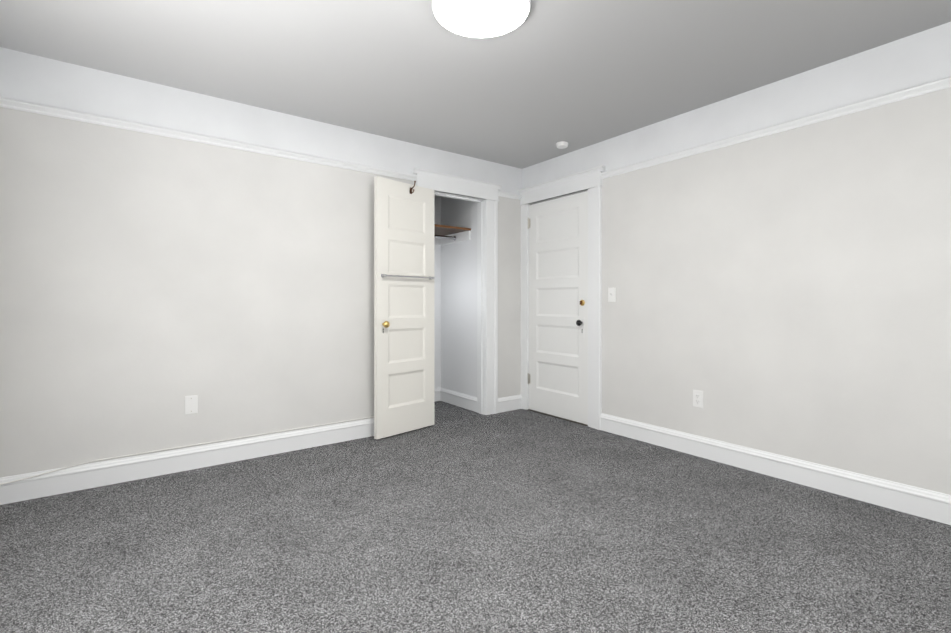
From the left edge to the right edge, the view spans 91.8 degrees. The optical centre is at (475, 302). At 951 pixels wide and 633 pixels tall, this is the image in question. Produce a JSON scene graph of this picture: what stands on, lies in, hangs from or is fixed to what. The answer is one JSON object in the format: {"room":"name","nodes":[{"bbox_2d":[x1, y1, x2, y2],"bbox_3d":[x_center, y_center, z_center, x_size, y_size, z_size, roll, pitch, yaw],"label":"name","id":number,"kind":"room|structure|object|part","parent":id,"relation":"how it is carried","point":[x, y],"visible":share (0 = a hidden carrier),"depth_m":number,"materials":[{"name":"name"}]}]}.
{"room":"empty bedroom","nodes":[
{"label":"empty bedroom","id":0,"kind":"room"},
{"bbox_2d":[0,47,521,477],"bbox_3d":[-1.073,-0.144,3.589,4.000,2.420,0.120,0,0,-37],"label":"wall","id":1,"kind":"structure","parent":0,"point":[149,282],"depth_m":2.92,"materials":[{"name":"paint"}]},
{"bbox_2d":[0,418,373,504],"bbox_3d":[-1.507,0.996,3.179,2.515,0.140,0.021,0,0,-37],"label":"baseboard","id":2,"kind":"structure","parent":1,"relation":"attached to","point":[103,473],"depth_m":2.88,"materials":[{"name":"white paint"}]},
{"bbox_2d":[0,416,373,484],"bbox_3d":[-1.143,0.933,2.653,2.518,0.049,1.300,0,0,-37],"label":"cord","id":3,"kind":"object","parent":2,"relation":"attached to","point":[174,448],"visible":0.83,"depth_m":2.88,"materials":[{"name":"white plastic"}]},
{"bbox_2d":[185,395,197,413],"bbox_3d":[-1.821,0.654,2.954,0.070,0.115,0.006,0,0,-37],"label":"electrical outlet plate","id":4,"kind":"object","parent":1,"relation":"attached to","point":[191,404],"visible":1,"depth_m":2.95,"materials":[{"name":"white plastic"}]},
{"bbox_2d":[374,176,433,438],"bbox_3d":[-0.555,0.030,3.757,0.595,2.044,0.208,0,0,-37],"label":"closet door","id":5,"kind":"structure","parent":1,"relation":"in","point":[403,307],"depth_m":3.73,"materials":[{"name":"white paint"}]},
{"bbox_3d":[-0.729,0.179,3.595,0.073,0.165,0.156,0,0,-37],"label":"knob","id":6,"kind":"part","parent":5,"relation":"part of","materials":[{"name":"gold metal"}]},
{"bbox_3d":[-0.541,-0.210,3.744,0.515,0.026,0.138,0,0,-37],"label":"handle","id":7,"kind":"part","parent":5,"relation":"part of","materials":[{"name":"white wood"}]},
{"bbox_3d":[-0.511,-0.944,3.764,0.029,0.097,0.064,0,0,-37],"label":"arm","id":8,"kind":"part","parent":5,"relation":"part of"},
{"bbox_2d":[413,168,502,414],"bbox_3d":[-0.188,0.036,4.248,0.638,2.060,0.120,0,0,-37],"label":"door frame","id":9,"kind":"structure","parent":1,"relation":"attached to","point":[480,306],"depth_m":4.41,"materials":[{"name":"white paint"}]},
{"bbox_2d":[498,394,521,412],"bbox_3d":[0.341,0.996,4.554,0.337,0.140,0.021,0,0,-37],"label":"baseboard","id":10,"kind":"structure","parent":1,"relation":"attached to","point":[509,403],"depth_m":4.55,"materials":[{"name":"white paint"}]},
{"bbox_2d":[434,195,441,387],"bbox_3d":[-0.838,-0.144,4.774,1.293,2.420,0.120,0,0,-37],"label":"wall","id":11,"kind":"structure","parent":0,"point":[437,199],"depth_m":5.01,"materials":[{"name":"white paint"}]},
{"bbox_2d":[434,388,439,401],"bbox_3d":[-0.796,0.996,4.717,1.053,0.140,0.021,0,0,-37],"label":"baseboard","id":12,"kind":"structure","parent":11,"relation":"attached to","point":[436,390],"depth_m":4.99,"materials":[{"name":"white paint"}]},
{"bbox_2d":[434,224,470,245],"bbox_3d":[-0.635,-0.682,4.501,1.053,0.116,0.560,0,0,-37],"label":"closet shelf","id":13,"kind":"object","parent":11,"relation":"attached to","point":[444,235],"visible":0.4,"depth_m":4.69,"materials":[{"name":"brown wood"}]},
{"bbox_2d":[442,197,476,396],"bbox_3d":[-0.116,-0.144,4.788,0.120,2.420,0.660,0,0,-37],"label":"wall","id":14,"kind":"structure","parent":0,"point":[455,316],"depth_m":4.74,"materials":[{"name":"white paint"}]},
{"bbox_2d":[440,387,476,411],"bbox_3d":[-0.172,0.996,4.745,0.021,0.140,0.660,0,0,-37],"label":"baseboard","id":15,"kind":"structure","parent":14,"relation":"attached to","point":[462,400],"depth_m":4.73,"materials":[{"name":"white paint"}]},
{"bbox_2d":[0,401,950,632],"bbox_3d":[-0.080,1.116,2.253,4.000,0.100,5.070,0,0,-37],"label":"floor","id":16,"kind":"structure","parent":0,"point":[455,519],"depth_m":2.02,"materials":[{"name":"carpet"}]},
{"bbox_2d":[0,0,950,168],"bbox_3d":[-0.080,-1.404,2.253,4.000,0.100,5.070,0,0,-37],"label":"ceiling","id":17,"kind":"structure","parent":0,"point":[539,82],"depth_m":2.51,"materials":[{"name":"paint"}]},
{"bbox_2d":[432,0,530,37],"bbox_3d":[0.026,-1.338,2.089,0.448,0.032,0.448,0,0,-37],"label":"ceiling light","id":18,"kind":"object","parent":17,"relation":"in","point":[480,18],"visible":1,"depth_m":2.12,"materials":[{"name":"white glass"}]},
{"bbox_2d":[556,141,567,148],"bbox_3d":[0.736,-1.337,3.920,0.104,0.033,0.104,0,0,-37],"label":"smoke detector","id":19,"kind":"object","parent":17,"relation":"attached to","point":[562,145],"visible":1,"depth_m":3.89,"materials":[{"name":"white plastic"}]},
{"bbox_2d":[522,22,950,494],"bbox_3d":[1.754,-0.144,3.038,0.120,2.420,4.140,0,0,-37],"label":"wall","id":20,"kind":"structure","parent":0,"point":[787,293],"depth_m":2.73,"materials":[{"name":"paint"}]},
{"bbox_2d":[528,218,529,383],"bbox_3d":[0.530,-0.017,4.575,0.015,1.659,0.033,0,0,-37],"label":"door hinge","id":21,"kind":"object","parent":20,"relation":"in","point":[528,228],"depth_m":4.58,"materials":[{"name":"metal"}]},
{"bbox_2d":[529,191,587,424],"bbox_3d":[0.741,0.043,4.275,0.101,2.025,0.744,0,0,-37],"label":"room door","id":22,"kind":"structure","parent":20,"relation":"in","point":[558,303],"depth_m":4.26,"materials":[{"name":"white paint"}]},
{"bbox_3d":[0.910,0.137,4.019,0.066,0.327,0.054,0,0,-37],"label":"knob","id":23,"kind":"part","parent":22,"relation":"part of","materials":[{"name":"black metal"}]},
{"bbox_2d":[518,165,604,429],"bbox_3d":[0.804,-0.035,4.272,0.172,2.201,1.025,0,0,-37],"label":"door frame","id":24,"kind":"structure","parent":20,"relation":"attached to","point":[590,180],"depth_m":3.95,"materials":[{"name":"white paint"}]},
{"bbox_2d":[608,288,615,301],"bbox_3d":[1.114,-0.066,3.782,0.019,0.115,0.070,0,0,-37],"label":"light switch","id":25,"kind":"object","parent":20,"relation":"attached to","point":[611,294],"visible":1,"depth_m":3.78,"materials":[{"name":"white plastic"}]},
{"bbox_2d":[693,390,702,407],"bbox_3d":[1.548,0.669,3.209,0.007,0.115,0.070,0,0,-37],"label":"electrical outlet","id":26,"kind":"object","parent":20,"relation":"attached to","point":[697,398],"visible":1,"depth_m":3.21,"materials":[{"name":"white plastic"}]},
{"bbox_2d":[600,413,950,524],"bbox_3d":[1.948,0.996,2.661,0.021,0.140,3.003,0,0,-37],"label":"baseboard","id":27,"kind":"structure","parent":20,"relation":"attached to","point":[920,502],"depth_m":2.71,"materials":[{"name":"white paint"}]},
{"bbox_3d":[-1.359,-0.144,0.722,0.120,2.420,4.140,0,0,-37],"label":"wall","id":28,"kind":"structure","parent":0,"visible":0},
{"bbox_2d":[0,97,416,180],"bbox_3d":[-1.495,-1.059,3.182,2.477,0.045,0.030,0,0,-37],"label":"rail","id":29,"kind":"object","parent":28,"relation":"attached to","point":[4,102],"depth_m":2.92,"materials":[{"name":"white paint"}]},
{"bbox_2d":[600,76,950,178],"bbox_3d":[1.947,-1.059,2.654,0.030,0.045,2.995,0,0,-37],"label":"rail","id":30,"kind":"object","parent":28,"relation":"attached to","point":[921,89],"depth_m":2.71,"materials":[{"name":"white paint"}]}
]}

